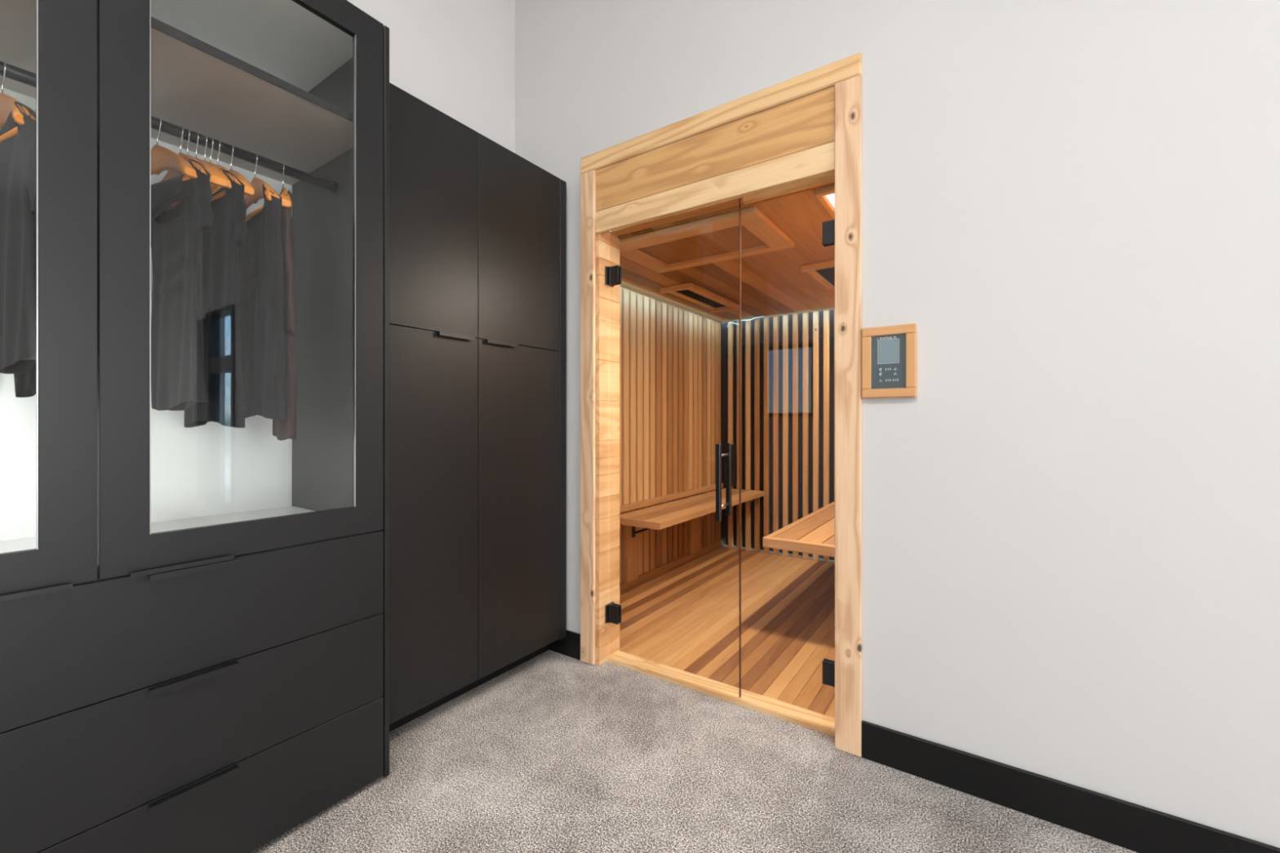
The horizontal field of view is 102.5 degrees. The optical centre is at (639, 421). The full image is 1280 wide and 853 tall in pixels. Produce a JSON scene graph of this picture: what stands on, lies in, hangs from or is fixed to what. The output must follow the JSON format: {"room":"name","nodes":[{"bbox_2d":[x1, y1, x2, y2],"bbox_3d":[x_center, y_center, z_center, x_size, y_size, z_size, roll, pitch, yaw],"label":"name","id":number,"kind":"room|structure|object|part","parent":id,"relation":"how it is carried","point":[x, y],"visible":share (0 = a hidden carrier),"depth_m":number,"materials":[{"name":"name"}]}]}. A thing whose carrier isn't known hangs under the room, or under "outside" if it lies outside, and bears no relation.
{"room":"changing room","nodes":[
{"label":"changing room","id":0,"kind":"room"},
{"bbox_2d":[80,0,515,583],"bbox_3d":[-2.385,-0.775,1.336,4.519,3.950,0.999,0,0,-35],"label":"wall","id":1,"kind":"structure","parent":0,"point":[457,57],"depth_m":2.57,"materials":[{"name":"paint"}]},
{"bbox_2d":[618,286,722,592],"bbox_3d":[0.097,0.122,3.982,0.092,2.180,2.433,0,0,34],"label":"wall","id":2,"kind":"structure","parent":0,"point":[670,355],"depth_m":4.08,"materials":[{"name":"brown wood"}]},
{"bbox_2d":[619,284,719,322],"bbox_3d":[0.109,-0.942,3.918,0.012,0.008,2.283,0,0,34],"label":"light strip","id":3,"kind":"object","parent":2,"relation":"attached to","point":[621,286],"visible":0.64,"depth_m":4.05,"materials":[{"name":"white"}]},
{"bbox_3d":[0.100,1.157,3.943,0.042,0.059,2.373,0,0,34],"label":"baseboard","id":4,"kind":"part","parent":2,"relation":"part of","materials":[{"name":"brown wood"}]},
{"bbox_2d":[619,483,764,582],"bbox_3d":[0.376,0.855,3.933,0.447,0.545,2.002,0,0,34],"label":"bench","id":5,"kind":"object","parent":2,"relation":"attached to","point":[692,508],"visible":0.92,"depth_m":3.68,"materials":[{"name":"brown wood"}]},
{"bbox_3d":[0.209,0.604,4.047,0.041,0.044,2.002,0,0,34],"label":"wall rail","id":6,"kind":"part","parent":5,"relation":"part of","materials":[{"name":"brown wood"}]},
{"bbox_3d":[0.469,0.647,4.015,0.386,0.040,1.762,0,0,34],"label":"seat","id":7,"kind":"part","parent":5,"relation":"part of","materials":[{"name":"brown wood"}]},
{"bbox_2d":[250,649,1137,852],"bbox_3d":[1.218,1.230,-1.053,9.800,0.060,4.434,0,0,34],"label":"floor","id":8,"kind":"structure","parent":0,"point":[554,753],"depth_m":1.66,"materials":[{"name":"carpet"}]},
{"bbox_2d":[0,0,389,852],"bbox_3d":[-1.504,-0.068,1.354,0.719,2.512,1.365,0,0,34],"label":"wardrobe","id":9,"kind":"object","parent":8,"relation":"on","point":[207,695],"visible":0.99,"depth_m":1.37,"materials":[{"name":"grey laminate"}]},
{"bbox_2d":[0,60,35,142],"bbox_3d":[-1.561,-0.771,1.239,0.414,0.217,0.041,0,0,24],"label":"clothes hanger","id":10,"kind":"object","parent":9,"relation":"hanging from","point":[6,102],"visible":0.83,"depth_m":1.21,"materials":[{"name":"brown wood"}]},
{"bbox_2d":[0,101,35,373],"bbox_3d":[-1.552,-0.431,1.256,0.468,0.623,0.060,0,0,24],"label":"shirt","id":11,"kind":"object","parent":10,"relation":"hanging from","point":[17,153],"visible":0.89,"depth_m":1.19,"materials":[{"name":"grey fabric"}]},
{"bbox_3d":[-1.299,0.357,1.037,0.024,0.011,0.205,0,0,34],"label":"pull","id":12,"kind":"part","parent":9,"relation":"part of","materials":[{"name":"black"}]},
{"bbox_3d":[-1.423,-0.482,0.897,0.022,1.683,0.658,0,0,34],"label":"door","id":13,"kind":"part","parent":9,"relation":"part of","materials":[{"name":"grey laminate"}]},
{"bbox_3d":[-1.794,-0.471,1.547,0.018,1.666,1.320,0,0,34],"label":"panel","id":14,"kind":"part","parent":9,"relation":"part of","materials":[{"name":"white"}]},
{"bbox_2d":[0,506,315,553],"bbox_3d":[-1.518,0.352,1.359,0.648,0.020,1.320,0,0,34],"label":"shelf","id":15,"kind":"object","parent":9,"relation":"attached to","point":[21,541],"depth_m":1.78,"materials":[{"name":"white"}]},
{"bbox_3d":[-1.494,-0.860,1.342,0.032,0.032,1.317,0,0,34],"label":"hanging rod","id":16,"kind":"part","parent":9,"relation":"part of","materials":[{"name":"black metal"}]},
{"bbox_2d":[151,117,195,181],"bbox_3d":[-1.401,-0.771,1.471,0.414,0.217,0.041,0,0,22],"label":"clothes hanger","id":17,"kind":"object","parent":9,"relation":"hanging from","point":[162,158],"visible":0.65,"depth_m":1.46,"materials":[{"name":"brown wood"}]},
{"bbox_2d":[151,174,192,221],"bbox_3d":[-1.403,-0.611,1.472,0.352,0.129,0.030,0,0,22],"label":"folded knit","id":18,"kind":"object","parent":17,"relation":"hanging from","point":[164,193],"visible":0.44,"depth_m":1.43,"materials":[{"name":"grey fabric"}]},
{"bbox_2d":[0,0,352,173],"bbox_3d":[-1.520,-0.979,1.360,0.644,0.022,1.320,0,0,34],"label":"shelf","id":19,"kind":"object","parent":9,"relation":"attached to","point":[197,86],"depth_m":1.56,"materials":[{"name":"beige laminate"}]},
{"bbox_3d":[-1.135,0.357,1.278,0.024,0.011,0.197,0,0,34],"label":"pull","id":20,"kind":"part","parent":9,"relation":"part of","materials":[{"name":"black metal"}]},
{"bbox_2d":[160,125,204,182],"bbox_3d":[-1.374,-0.771,1.516,0.414,0.217,0.041,0,0,32],"label":"clothes hanger","id":21,"kind":"object","parent":9,"relation":"hanging from","point":[171,174],"visible":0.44,"depth_m":1.52,"materials":[{"name":"brown wood"}]},
{"bbox_2d":[164,128,207,210],"bbox_3d":[-1.366,-0.771,1.529,0.414,0.217,0.041,0,0,36],"label":"clothes hanger","id":22,"kind":"object","parent":9,"relation":"hanging from","point":[173,205],"visible":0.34,"depth_m":1.54,"materials":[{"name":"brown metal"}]},
{"bbox_2d":[151,158,213,410],"bbox_3d":[-1.367,-0.387,1.528,0.468,0.706,0.058,0,0,32],"label":"shirt","id":23,"kind":"object","parent":22,"relation":"hanging from","point":[178,378],"visible":0.95,"depth_m":1.49,"materials":[{"name":"grey fabric"}]},
{"bbox_3d":[-1.143,0.776,1.308,0.022,0.275,0.992,0,0,34],"label":"drawer","id":24,"kind":"part","parent":9,"relation":"part of","materials":[{"name":"grey laminate"}]},
{"bbox_3d":[-1.143,0.499,1.308,0.022,0.272,0.992,0,0,34],"label":"drawer","id":25,"kind":"part","parent":9,"relation":"part of","materials":[{"name":"grey laminate"}]},
{"bbox_3d":[-1.123,0.925,1.298,0.022,0.015,0.175,0,0,34],"label":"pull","id":26,"kind":"part","parent":9,"relation":"part of","materials":[{"name":"black metal"}]},
{"bbox_3d":[-1.123,0.647,1.298,0.022,0.015,0.175,0,0,34],"label":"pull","id":27,"kind":"part","parent":9,"relation":"part of","materials":[{"name":"black"}]},
{"bbox_3d":[-1.123,0.372,1.298,0.022,0.015,0.175,0,0,34],"label":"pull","id":28,"kind":"part","parent":9,"relation":"part of","materials":[{"name":"black"}]},
{"bbox_2d":[195,131,222,187],"bbox_3d":[-1.354,-0.771,1.545,0.414,0.217,0.041,0,0,33],"label":"clothes hanger","id":29,"kind":"object","parent":9,"relation":"hanging from","point":[215,180],"visible":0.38,"depth_m":1.45,"materials":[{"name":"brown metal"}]},
{"bbox_3d":[-1.143,1.047,1.308,0.022,0.262,0.992,0,0,34],"label":"drawer","id":30,"kind":"part","parent":9,"relation":"part of","materials":[{"name":"grey laminate"}]},
{"bbox_2d":[203,134,226,194],"bbox_3d":[-1.343,-0.771,1.563,0.414,0.217,0.041,0,0,35],"label":"clothes hanger","id":31,"kind":"object","parent":9,"relation":"hanging from","point":[216,188],"visible":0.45,"depth_m":1.47,"materials":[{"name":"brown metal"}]},
{"bbox_2d":[209,136,236,201],"bbox_3d":[-1.334,-0.771,1.574,0.414,0.217,0.041,0,0,31],"label":"clothes hanger","id":32,"kind":"object","parent":9,"relation":"hanging from","point":[222,193],"visible":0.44,"depth_m":1.51,"materials":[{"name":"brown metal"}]},
{"bbox_2d":[184,168,248,427],"bbox_3d":[-1.326,-0.367,1.587,0.468,0.772,0.054,0,0,31],"label":"black tee","id":33,"kind":"object","parent":32,"relation":"hanging from","point":[222,338],"visible":0.52,"depth_m":1.51,"materials":[{"name":"black fabric"}]},
{"bbox_2d":[217,139,240,185],"bbox_3d":[-1.325,-0.771,1.589,0.414,0.217,0.041,0,0,34],"label":"clothes hanger","id":34,"kind":"object","parent":9,"relation":"hanging from","point":[224,168],"visible":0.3,"depth_m":1.57,"materials":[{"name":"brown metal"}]},
{"bbox_3d":[-1.050,-0.482,1.444,0.022,1.683,0.660,0,0,34],"label":"door","id":35,"kind":"part","parent":9,"relation":"part of","materials":[{"name":"grey laminate"}]},
{"bbox_2d":[229,144,254,197],"bbox_3d":[-1.306,-0.771,1.618,0.414,0.217,0.041,0,0,36],"label":"clothes hanger","id":36,"kind":"object","parent":9,"relation":"hanging from","point":[248,188],"visible":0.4,"depth_m":1.52,"materials":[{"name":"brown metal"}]},
{"bbox_2d":[244,152,279,221],"bbox_3d":[-1.270,-0.771,1.671,0.414,0.217,0.041,0,0,35],"label":"clothes hanger","id":37,"kind":"object","parent":9,"relation":"hanging from","point":[256,183],"visible":0.59,"depth_m":1.65,"materials":[{"name":"brown wood"}]},
{"bbox_2d":[237,184,287,419],"bbox_3d":[-1.262,-0.372,1.681,0.451,0.735,0.057,0,0,35],"label":"shirt","id":38,"kind":"object","parent":37,"relation":"hanging from","point":[260,260],"visible":0.69,"depth_m":1.59,"materials":[{"name":"grey fabric"}]},
{"bbox_2d":[280,163,292,208],"bbox_3d":[-1.227,-0.771,1.740,0.041,0.217,0.414,0,0,-41],"label":"clothes hanger","id":39,"kind":"object","parent":9,"relation":"hanging from","point":[286,200],"visible":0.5,"depth_m":1.60,"materials":[{"name":"brown wood"}]},
{"bbox_2d":[272,188,297,440],"bbox_3d":[-1.216,-0.351,1.750,0.054,0.826,0.415,0,0,-41],"label":"shirt","id":40,"kind":"object","parent":39,"relation":"hanging from","point":[283,429],"visible":0.41,"depth_m":1.64,"materials":[{"name":"fabric"}]},
{"bbox_2d":[330,181,337,193],"bbox_3d":[-1.123,-0.860,1.885,0.042,0.042,0.008,0,0,34],"label":"rod bracket","id":41,"kind":"object","parent":9,"relation":"attached to","point":[334,184],"depth_m":1.87,"materials":[{"name":"black metal"}]},
{"bbox_2d":[389,82,566,731],"bbox_3d":[-0.814,-0.012,2.322,0.421,2.424,1.002,0,0,34],"label":"tall cabinet","id":42,"kind":"object","parent":8,"relation":"on","point":[477,229],"visible":0.77,"depth_m":2.14,"materials":[{"name":"grey laminate"}]},
{"bbox_3d":[-0.820,0.370,1.993,0.020,1.444,0.448,0,0,34],"label":"door","id":43,"kind":"part","parent":42,"relation":"part of","materials":[{"name":"grey laminate"}]},
{"bbox_3d":[-0.820,-0.789,1.993,0.020,0.870,0.448,0,0,34],"label":"door","id":44,"kind":"part","parent":42,"relation":"part of","materials":[{"name":"grey laminate"}]},
{"bbox_3d":[-0.740,-0.345,2.073,0.020,0.016,0.166,0,0,34],"label":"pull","id":45,"kind":"part","parent":42,"relation":"part of","materials":[{"name":"black metal"}]},
{"bbox_3d":[-0.609,-0.345,2.265,0.020,0.016,0.169,0,0,34],"label":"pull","id":46,"kind":"part","parent":42,"relation":"part of","materials":[{"name":"black metal"}]},
{"bbox_3d":[-0.551,-0.789,2.386,0.020,0.870,0.498,0,0,34],"label":"door","id":47,"kind":"part","parent":42,"relation":"part of","materials":[{"name":"grey laminate"}]},
{"bbox_3d":[-0.551,0.370,2.386,0.020,1.444,0.498,0,0,34],"label":"door","id":48,"kind":"part","parent":42,"relation":"part of","materials":[{"name":"grey laminate"}]},
{"bbox_2d":[607,650,835,737],"bbox_3d":[0.321,1.194,2.299,1.118,0.032,0.092,0,0,34],"label":"threshold","id":49,"kind":"object","parent":8,"relation":"on","point":[818,722],"visible":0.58,"depth_m":2.23,"materials":[{"name":"brown wood"}]},
{"bbox_2d":[617,182,835,322],"bbox_3d":[0.847,-0.958,3.433,1.789,0.020,2.373,0,0,34],"label":"ceiling","id":50,"kind":"structure","parent":0,"point":[773,282],"depth_m":3.27,"materials":[{"name":"brown wood"}]},
{"bbox_2d":[660,282,738,312],"bbox_3d":[0.476,-0.930,3.900,0.250,0.034,0.820,0,0,34],"label":"ceiling vent","id":51,"kind":"object","parent":50,"relation":"in","point":[691,292],"visible":0.98,"depth_m":3.84,"materials":[{"name":"black wood"}]},
{"bbox_2d":[676,289,725,307],"bbox_3d":[0.476,-0.944,3.900,0.150,0.004,0.750,0,0,34],"label":"grille","id":52,"kind":"object","parent":51,"relation":"attached to","point":[687,294],"depth_m":3.93,"materials":[{"name":"black metal"}]},
{"bbox_2d":[619,206,794,273],"bbox_3d":[0.311,-0.933,2.721,0.847,0.026,0.554,0,0,34],"label":"ceiling panel","id":53,"kind":"object","parent":50,"relation":"attached to","point":[713,239],"visible":0.88,"depth_m":2.67,"materials":[{"name":"brown wood"}]},
{"bbox_3d":[0.018,-0.933,2.946,0.110,0.026,0.376,0,0,34],"label":"rail","id":54,"kind":"part","parent":53,"relation":"part of","materials":[{"name":"brown wood"}]},
{"bbox_3d":[0.186,-0.933,2.538,0.847,0.026,0.110,0,0,34],"label":"rail","id":55,"kind":"part","parent":53,"relation":"part of","materials":[{"name":"brown wood"}]},
{"bbox_3d":[0.448,-0.933,2.922,0.847,0.026,0.068,0,0,34],"label":"rail","id":56,"kind":"part","parent":53,"relation":"part of","materials":[{"name":"brown wood"}]},
{"bbox_3d":[0.627,-0.933,2.531,0.110,0.026,0.376,0,0,34],"label":"rail","id":57,"kind":"part","parent":53,"relation":"part of","materials":[{"name":"brown wood"}]},
{"bbox_2d":[726,315,764,327],"bbox_3d":[0.959,-0.913,4.690,0.365,0.063,0.035,0,0,37],"label":"cable","id":58,"kind":"object","parent":50,"relation":"attached to","point":[761,316],"visible":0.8,"depth_m":4.66,"materials":[{"name":"grey plastic"}]},
{"bbox_2d":[800,259,835,293],"bbox_3d":[1.351,-0.930,3.267,0.450,0.034,0.680,0,0,34],"label":"ceiling vent","id":59,"kind":"object","parent":50,"relation":"in","point":[824,273],"visible":0.34,"depth_m":3.22,"materials":[{"name":"black wood"}]},
{"bbox_2d":[816,267,835,287],"bbox_3d":[1.351,-0.944,3.267,0.350,0.004,0.610,0,0,34],"label":"grille","id":60,"kind":"object","parent":59,"relation":"attached to","point":[827,275],"depth_m":3.31,"materials":[{"name":"black"}]},
{"bbox_2d":[815,184,835,219],"bbox_3d":[0.907,-0.933,2.159,0.245,0.026,0.330,0,0,34],"label":"recessed light","id":61,"kind":"object","parent":50,"relation":"in","point":[826,195],"visible":0.27,"depth_m":2.13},
{"bbox_3d":[0.821,-0.933,2.033,0.245,0.026,0.024,0,0,34],"label":"rail","id":62,"kind":"part","parent":61,"relation":"part of","materials":[{"name":"brown wood"}]},
{"bbox_3d":[0.819,-0.933,2.225,0.024,0.026,0.291,0,0,34],"label":"rail","id":63,"kind":"part","parent":61,"relation":"part of","materials":[{"name":"brown wood"}]},
{"bbox_2d":[825,193,835,208],"bbox_3d":[0.910,-0.943,2.163,0.197,0.006,0.291,0,0,34],"label":"diffuser","id":64,"kind":"object","parent":61,"relation":"attached to","point":[830,198],"depth_m":2.17,"materials":[{"name":"white plastic"}]},
{"bbox_2d":[619,546,835,717],"bbox_3d":[0.847,1.200,3.433,1.789,0.024,2.373,0,0,34],"label":"floor","id":65,"kind":"structure","parent":0,"point":[685,617],"depth_m":3.05,"materials":[{"name":"brown wood"}]},
{"bbox_2d":[762,501,835,557],"bbox_3d":[1.448,0.907,3.332,0.681,0.560,1.786,0,0,34],"label":"bench","id":66,"kind":"object","parent":65,"relation":"on","point":[814,533],"visible":0.24,"depth_m":2.82,"materials":[{"name":"brown wood"}]},
{"bbox_3d":[0.957,0.653,2.612,0.681,0.053,0.042,0,0,34],"label":"rail","id":67,"kind":"part","parent":66,"relation":"part of","materials":[{"name":"brown wood"}]},
{"bbox_2d":[720,309,835,563],"bbox_3d":[1.531,0.122,4.436,1.950,2.180,0.125,0,0,34],"label":"wall","id":68,"kind":"structure","parent":0,"point":[788,362],"depth_m":4.58,"materials":[{"name":"brown wood"}]},
{"bbox_2d":[724,444,735,486],"bbox_3d":[0.842,0.407,4.818,0.110,0.385,0.019,0,0,34],"label":"wall box","id":69,"kind":"object","parent":68,"relation":"attached to","point":[733,446],"visible":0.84,"depth_m":4.79,"materials":[{"name":"black metal"}]},
{"bbox_3d":[1.070,0.225,4.753,0.590,1.910,0.030,0,0,34],"label":"heater panel","id":70,"kind":"part","parent":68,"relation":"part of","materials":[{"name":"black wood"}]},
{"bbox_2d":[721,307,835,322],"bbox_3d":[1.492,-0.942,4.370,1.740,0.008,0.012,0,0,34],"label":"light strip","id":71,"kind":"object","parent":68,"relation":"attached to","point":[833,308],"visible":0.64,"depth_m":4.51,"materials":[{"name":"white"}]},
{"bbox_3d":[1.553,0.225,4.423,0.560,1.910,0.030,0,0,34],"label":"heater panel","id":72,"kind":"part","parent":68,"relation":"part of","materials":[{"name":"black wood"}]},
{"bbox_2d":[515,0,1279,848],"bbox_3d":[2.849,-0.745,0.538,8.900,4.010,0.150,0,0,34],"label":"wall","id":73,"kind":"structure","parent":0,"point":[1071,521],"depth_m":1.54,"materials":[{"name":"paint"}]},
{"bbox_2d":[548,629,580,660],"bbox_3d":[-0.499,1.135,2.722,0.488,0.129,0.014,0,0,34],"label":"baseboard","id":74,"kind":"structure","parent":73,"relation":"attached to","point":[569,646],"depth_m":2.62,"materials":[{"name":"black paint"}]},
{"bbox_2d":[605,198,740,697],"bbox_3d":[0.136,0.111,2.389,0.703,2.126,0.117,0,0,34],"label":"door","id":75,"kind":"structure","parent":73,"relation":"in","point":[613,273],"depth_m":2.26,"materials":[{"name":"clear glass"}]},
{"bbox_3d":[0.336,0.260,2.194,0.020,0.330,0.020,0,0,34],"label":"handle","id":76,"kind":"part","parent":75,"relation":"part of","materials":[{"name":"black metal"}]},
{"bbox_3d":[0.364,0.255,2.234,0.012,0.232,0.076,0,0,34],"label":"handle post","id":77,"kind":"part","parent":75,"relation":"part of","materials":[{"name":"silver metal"}]},
{"bbox_3d":[0.392,0.255,2.273,0.020,0.320,0.020,0,0,34],"label":"handle","id":78,"kind":"part","parent":75,"relation":"part of","materials":[{"name":"black metal"}]},
{"bbox_2d":[595,85,835,212],"bbox_3d":[0.256,-1.138,2.223,1.137,0.204,0.022,0,0,34],"label":"board","id":79,"kind":"object","parent":73,"relation":"attached to","point":[808,122],"visible":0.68,"depth_m":2.15,"materials":[{"name":"brown wood"}]},
{"bbox_2d":[595,141,835,233],"bbox_3d":[0.256,-0.983,2.223,1.137,0.104,0.022,0,0,34],"label":"board","id":80,"kind":"object","parent":73,"relation":"attached to","point":[820,160],"visible":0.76,"depth_m":2.15,"materials":[{"name":"brown wood"}]},
{"bbox_2d":[580,53,862,756],"bbox_3d":[0.297,-0.061,2.281,1.318,2.522,0.189,0,0,34],"label":"door frame","id":81,"kind":"structure","parent":73,"relation":"attached to","point":[848,93],"depth_m":2.10,"materials":[{"name":"brown wood"}]},
{"bbox_2d":[739,203,835,697],"bbox_3d":[0.597,0.122,2.075,0.410,2.104,0.064,0,0,34],"label":"door","id":82,"kind":"structure","parent":73,"relation":"in","point":[828,227],"depth_m":2.19,"materials":[{"name":"clear glass"}]},
{"bbox_2d":[861,323,916,398],"bbox_3d":[0.864,-0.207,1.785,0.171,0.247,0.026,0,0,34],"label":"control panel","id":83,"kind":"object","parent":73,"relation":"attached to","point":[889,353],"visible":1,"depth_m":1.78,"materials":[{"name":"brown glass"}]},
{"bbox_3d":[0.806,-0.207,1.824,0.031,0.185,0.026,0,0,34],"label":"rail","id":84,"kind":"part","parent":83,"relation":"part of","materials":[{"name":"brown wood"}]},
{"bbox_3d":[0.866,-0.207,1.788,0.109,0.185,0.015,0,0,34],"label":"plate","id":85,"kind":"part","parent":83,"relation":"part of","materials":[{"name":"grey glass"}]},
{"bbox_3d":[0.864,-0.100,1.785,0.171,0.031,0.026,0,0,34],"label":"frame rail","id":86,"kind":"part","parent":83,"relation":"part of","materials":[{"name":"brown wood"}]},
{"bbox_3d":[0.864,-0.316,1.785,0.171,0.031,0.026,0,0,34],"label":"frame rail","id":87,"kind":"part","parent":83,"relation":"part of","materials":[{"name":"brown wood"}]},
{"bbox_3d":[0.921,-0.207,1.746,0.031,0.185,0.026,0,0,34],"label":"rail","id":88,"kind":"part","parent":83,"relation":"part of","materials":[{"name":"brown wood"}]},
{"bbox_2d":[861,720,1279,852],"bbox_3d":[3.636,1.135,-0.099,6.881,0.129,0.014,0,0,34],"label":"baseboard","id":89,"kind":"structure","parent":73,"relation":"attached to","point":[1139,828],"depth_m":1.54,"materials":[{"name":"black paint"}]},
{"bbox_3d":[-1.527,-0.771,1.288,0.414,0.217,0.041,0,0,26],"label":"clothes hanger","id":90,"kind":"object","parent":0,"visible":0},
{"bbox_2d":[13,360,35,397],"bbox_3d":[-1.518,-0.406,1.306,0.468,0.694,0.061,0,0,26],"label":"long grey top","id":91,"kind":"object","parent":90,"relation":"hanging from","point":[24,383],"visible":0.05,"depth_m":1.32,"materials":[{"name":"grey fabric"}]}
]}

